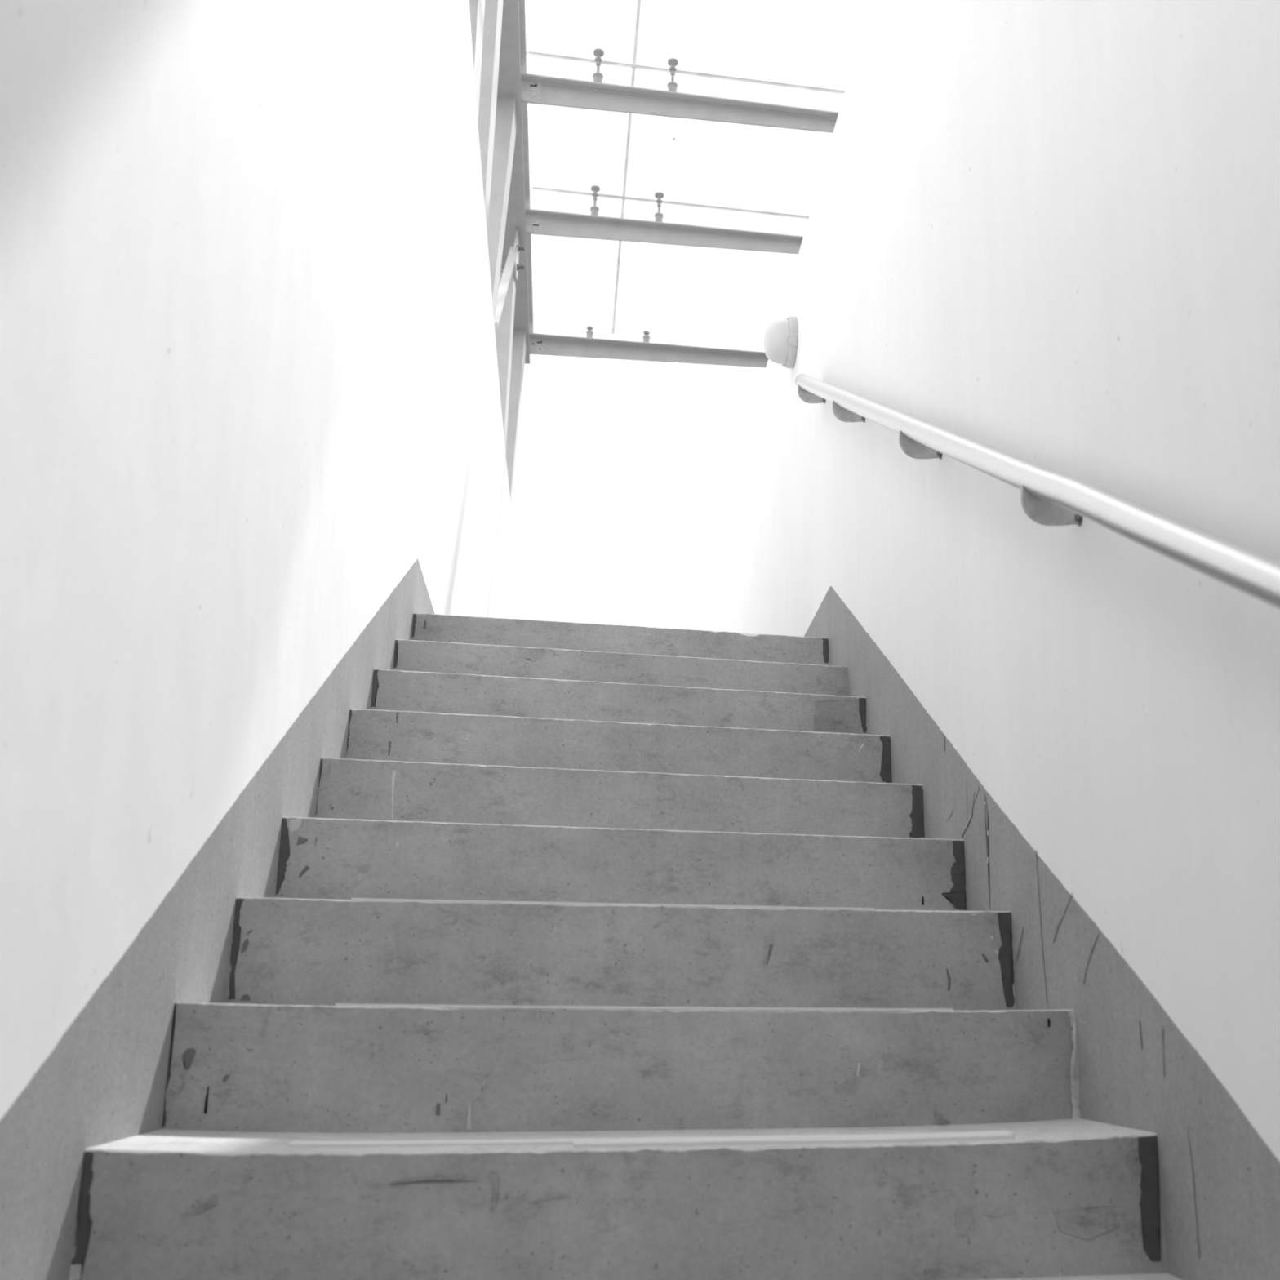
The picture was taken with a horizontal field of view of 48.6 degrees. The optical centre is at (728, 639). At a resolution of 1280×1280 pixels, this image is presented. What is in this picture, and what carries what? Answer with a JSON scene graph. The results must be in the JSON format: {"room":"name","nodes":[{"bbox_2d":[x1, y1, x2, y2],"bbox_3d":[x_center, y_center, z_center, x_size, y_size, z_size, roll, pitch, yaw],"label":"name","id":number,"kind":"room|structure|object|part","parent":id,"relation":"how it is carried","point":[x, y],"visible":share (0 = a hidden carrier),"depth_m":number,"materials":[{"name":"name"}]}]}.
{"room":"stairwell","nodes":[
{"label":"stairwell","id":0,"kind":"room"},
{"bbox_2d":[0,0,515,1119],"bbox_3d":[-0.995,0.077,3.109,0.250,6.353,13.500,2,-15,-6],"label":"wall","id":1,"kind":"structure","parent":0,"point":[249,376],"depth_m":2.00,"materials":[{"name":"white paint"}]},
{"bbox_2d":[0,558,434,1279],"bbox_3d":[-1.039,1.650,4.346,0.002,3.781,10.100,2,-15,-6],"label":"baseboard","id":2,"kind":"structure","parent":1,"relation":"attached to","point":[104,1081],"depth_m":1.87,"materials":[{"name":"grey paint"}]},
{"bbox_2d":[469,0,484,124],"bbox_3d":[-1.246,-3.018,6.515,0.223,2.903,0.309,2,-15,-6],"label":"steel column","id":3,"kind":"structure","parent":1,"relation":"on","point":[477,7],"depth_m":6.37,"materials":[{"name":"white metal"}]},
{"bbox_2d":[477,0,503,235],"bbox_3d":[-1.459,-2.632,7.950,0.247,2.903,0.309,2,-15,-6],"label":"metal beam","id":4,"kind":"structure","parent":1,"relation":"on","point":[493,11],"depth_m":7.98,"materials":[{"name":"white metal"}]},
{"bbox_2d":[487,93,517,324],"bbox_3d":[-1.655,-2.260,9.328,0.373,2.903,0.309,2,-15,-6],"label":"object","id":5,"kind":"structure","parent":1,"relation":"on","point":[505,126],"depth_m":9.45,"materials":[{"name":"white metal"}]},
{"bbox_2d":[494,226,524,328],"bbox_3d":[-1.629,-2.631,10.434,0.101,1.615,1.701,1,-15,-3],"label":"diagonal brace","id":6,"kind":"object","parent":5,"relation":"attached to","point":[513,259],"visible":0.98,"depth_m":10.46,"materials":[{"name":"grey paint"}]},
{"bbox_2d":[494,269,515,454],"bbox_3d":[-1.837,-1.648,10.945,0.244,2.563,0.309,2,-15,-6],"label":"steel column","id":7,"kind":"structure","parent":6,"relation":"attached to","point":[504,333],"depth_m":11.00,"materials":[{"name":"white metal"}]},
{"bbox_2d":[497,0,533,364],"bbox_3d":[-1.522,-3.803,9.680,0.265,0.266,8.026,2,-15,-7],"label":"beam","id":8,"kind":"structure","parent":5,"relation":"on","point":[513,51],"depth_m":10.50,"materials":[{"name":"grey metal"}]},
{"bbox_2d":[528,332,768,368],"bbox_3d":[-0.237,-2.696,13.577,3.448,0.177,0.170,3,-15,-9],"label":"cross beam","id":9,"kind":"structure","parent":8,"relation":"attached to","point":[540,344],"depth_m":13.47,"materials":[{"name":"grey metal"}]},
{"bbox_3d":[-1.820,-2.765,13.315,0.156,0.159,0.009,3,-15,-9],"label":"plate","id":10,"kind":"part","parent":9,"relation":"part of","materials":[{"name":"metal"}]},
{"bbox_2d":[586,325,593,337],"bbox_3d":[-1.321,-2.909,13.426,0.074,0.145,0.074,2,-15,-6],"label":"glass clamp","id":11,"kind":"object","parent":9,"relation":"on","point":[589,333],"visible":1,"depth_m":13.40,"materials":[{"name":"metal"}]},
{"bbox_2d":[642,330,650,342],"bbox_3d":[-0.787,-2.883,13.512,0.074,0.145,0.074,2,-15,-6],"label":"glass clamp","id":12,"kind":"object","parent":9,"relation":"on","point":[646,338],"visible":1,"depth_m":13.49,"materials":[{"name":"metal"}]},
{"bbox_2d":[524,208,803,253],"bbox_3d":[-0.003,-3.247,11.550,3.408,0.185,0.120,3,-15,-10],"label":"cross beam","id":13,"kind":"structure","parent":8,"relation":"attached to","point":[540,222],"depth_m":11.44,"materials":[{"name":"grey metal"}]},
{"bbox_3d":[-1.565,-3.318,11.280,0.156,0.167,0.009,3,-15,-10],"label":"plate","id":14,"kind":"part","parent":13,"relation":"part of","materials":[{"name":"metal"}]},
{"bbox_2d":[590,185,599,215],"bbox_3d":[-1.081,-3.528,11.410,0.076,0.276,0.076,2,-15,-6],"label":"glass clamp","id":15,"kind":"object","parent":13,"relation":"on","point":[594,210],"visible":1,"depth_m":11.40,"materials":[{"name":"metal"}]},
{"bbox_3d":[-1.080,-3.550,11.416,0.034,0.112,0.034,2,-15,-6],"label":"rod","id":16,"kind":"part","parent":15,"relation":"part of","materials":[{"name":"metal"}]},
{"bbox_2d":[654,191,663,222],"bbox_3d":[-0.567,-3.502,11.497,0.076,0.276,0.076,2,-15,-6],"label":"glass clamp","id":17,"kind":"object","parent":13,"relation":"on","point":[659,216],"visible":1,"depth_m":11.49,"materials":[{"name":"metal"}]},
{"bbox_3d":[-0.567,-3.524,11.503,0.034,0.112,0.034,2,-15,-6],"label":"rod","id":18,"kind":"part","parent":17,"relation":"part of","materials":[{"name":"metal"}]},
{"bbox_3d":[0.491,-3.777,11.019,2.545,0.016,1.846,2,-15,-6],"label":"sheet","id":19,"kind":"object","parent":17,"relation":"on","visible":0},
{"bbox_2d":[532,186,808,218],"bbox_3d":[0.034,-3.581,11.754,3.311,0.014,0.023,3,-15,-10],"label":"joint","id":20,"kind":"object","parent":19,"relation":"attached to","point":[533,188],"visible":0.64,"depth_m":11.66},
{"bbox_2d":[520,72,839,133],"bbox_3d":[0.181,-3.674,9.959,3.383,0.181,0.132,3,-15,-10],"label":"cross beam","id":21,"kind":"structure","parent":8,"relation":"attached to","point":[536,89],"depth_m":9.84,"materials":[{"name":"grey metal"}]},
{"bbox_3d":[-1.364,-3.750,9.671,0.156,0.163,0.009,3,-15,-10],"label":"plate","id":22,"kind":"part","parent":21,"relation":"part of","materials":[{"name":"metal"}]},
{"bbox_2d":[592,48,604,82],"bbox_3d":[-0.906,-3.960,9.803,0.076,0.280,0.076,2,-15,-6],"label":"glass clamp","id":23,"kind":"object","parent":21,"relation":"on","point":[597,77],"visible":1,"depth_m":9.80,"materials":[{"name":"metal"}]},
{"bbox_3d":[-0.906,-3.981,9.809,0.034,0.116,0.034,2,-15,-6],"label":"rod","id":24,"kind":"part","parent":23,"relation":"part of","materials":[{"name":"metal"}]},
{"bbox_2d":[666,57,678,92],"bbox_3d":[-0.393,-3.932,9.897,0.076,0.280,0.076,2,-15,-6],"label":"glass clamp","id":25,"kind":"object","parent":21,"relation":"on","point":[672,86],"visible":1,"depth_m":9.89,"materials":[{"name":"metal"}]},
{"bbox_3d":[-0.393,-3.953,9.902,0.034,0.116,0.034,2,-15,-6],"label":"rod","id":26,"kind":"part","parent":25,"relation":"part of","materials":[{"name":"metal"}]},
{"bbox_3d":[0.697,-4.274,9.176,2.522,0.016,2.366,2,-15,-6],"label":"sheet","id":27,"kind":"object","parent":25,"relation":"on","visible":0},
{"bbox_2d":[526,50,844,94],"bbox_3d":[0.203,-4.013,10.155,3.311,0.014,0.023,3,-15,-10],"label":"joint","id":28,"kind":"object","parent":27,"relation":"attached to","point":[529,53],"visible":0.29,"depth_m":10.06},
{"bbox_2d":[506,328,526,512],"bbox_3d":[-2.033,-1.385,12.576,0.331,2.903,0.309,2,-15,-6],"label":"steel column","id":29,"kind":"structure","parent":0,"point":[519,342],"depth_m":12.67,"materials":[{"name":"white metal"}]},
{"bbox_2d":[69,613,1182,1279],"bbox_3d":[-0.100,0.757,1.901,1.340,2.947,5.461,2,-15,-6],"label":"staircase","id":30,"kind":"structure","parent":0,"point":[590,951],"depth_m":2.16,"materials":[{"name":"grey concrete"}]},
{"bbox_2d":[724,0,1279,1161],"bbox_3d":[0.679,0.333,2.238,0.250,5.420,11.620,2,-15,-6],"label":"wall","id":31,"kind":"structure","parent":0,"point":[1044,233],"depth_m":2.31,"materials":[{"name":"white paint"}]},
{"bbox_2d":[764,315,798,368],"bbox_3d":[0.204,-1.205,5.701,0.122,0.211,0.206,2,-15,-6],"label":"wall lamp","id":32,"kind":"object","parent":31,"relation":"attached to","point":[780,336],"visible":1,"depth_m":5.63,"materials":[{"name":"white glass"}]},
{"bbox_2d":[795,373,1279,609],"bbox_3d":[0.525,-0.245,2.233,0.096,2.743,4.967,2,-15,-6],"label":"handrail","id":33,"kind":"object","parent":31,"relation":"attached to","point":[1048,496],"visible":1,"depth_m":2.07,"materials":[{"name":"silver metal"}]},
{"bbox_2d":[804,586,1279,1279],"bbox_3d":[0.384,1.478,3.605,0.003,3.740,8.300,2,-15,-6],"label":"baseboard","id":34,"kind":"structure","parent":31,"relation":"attached to","point":[1220,1180],"depth_m":2.11,"materials":[{"name":"grey paint"}]},
{"label":"outside","id":35,"kind":"structure","parent":0,"visible":0},
{"bbox_3d":[0.269,-3.254,12.959,2.579,0.016,2.557,2,-15,-6],"label":"sheet","id":36,"kind":"object","parent":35,"visible":0},
{"bbox_2d":[611,0,640,334],"bbox_3d":[-0.779,-3.815,10.907,0.023,0.014,6.221,2,-15,-6],"label":"joint","id":37,"kind":"object","parent":36,"relation":"attached to","point":[638,6],"visible":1,"depth_m":11.01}
]}

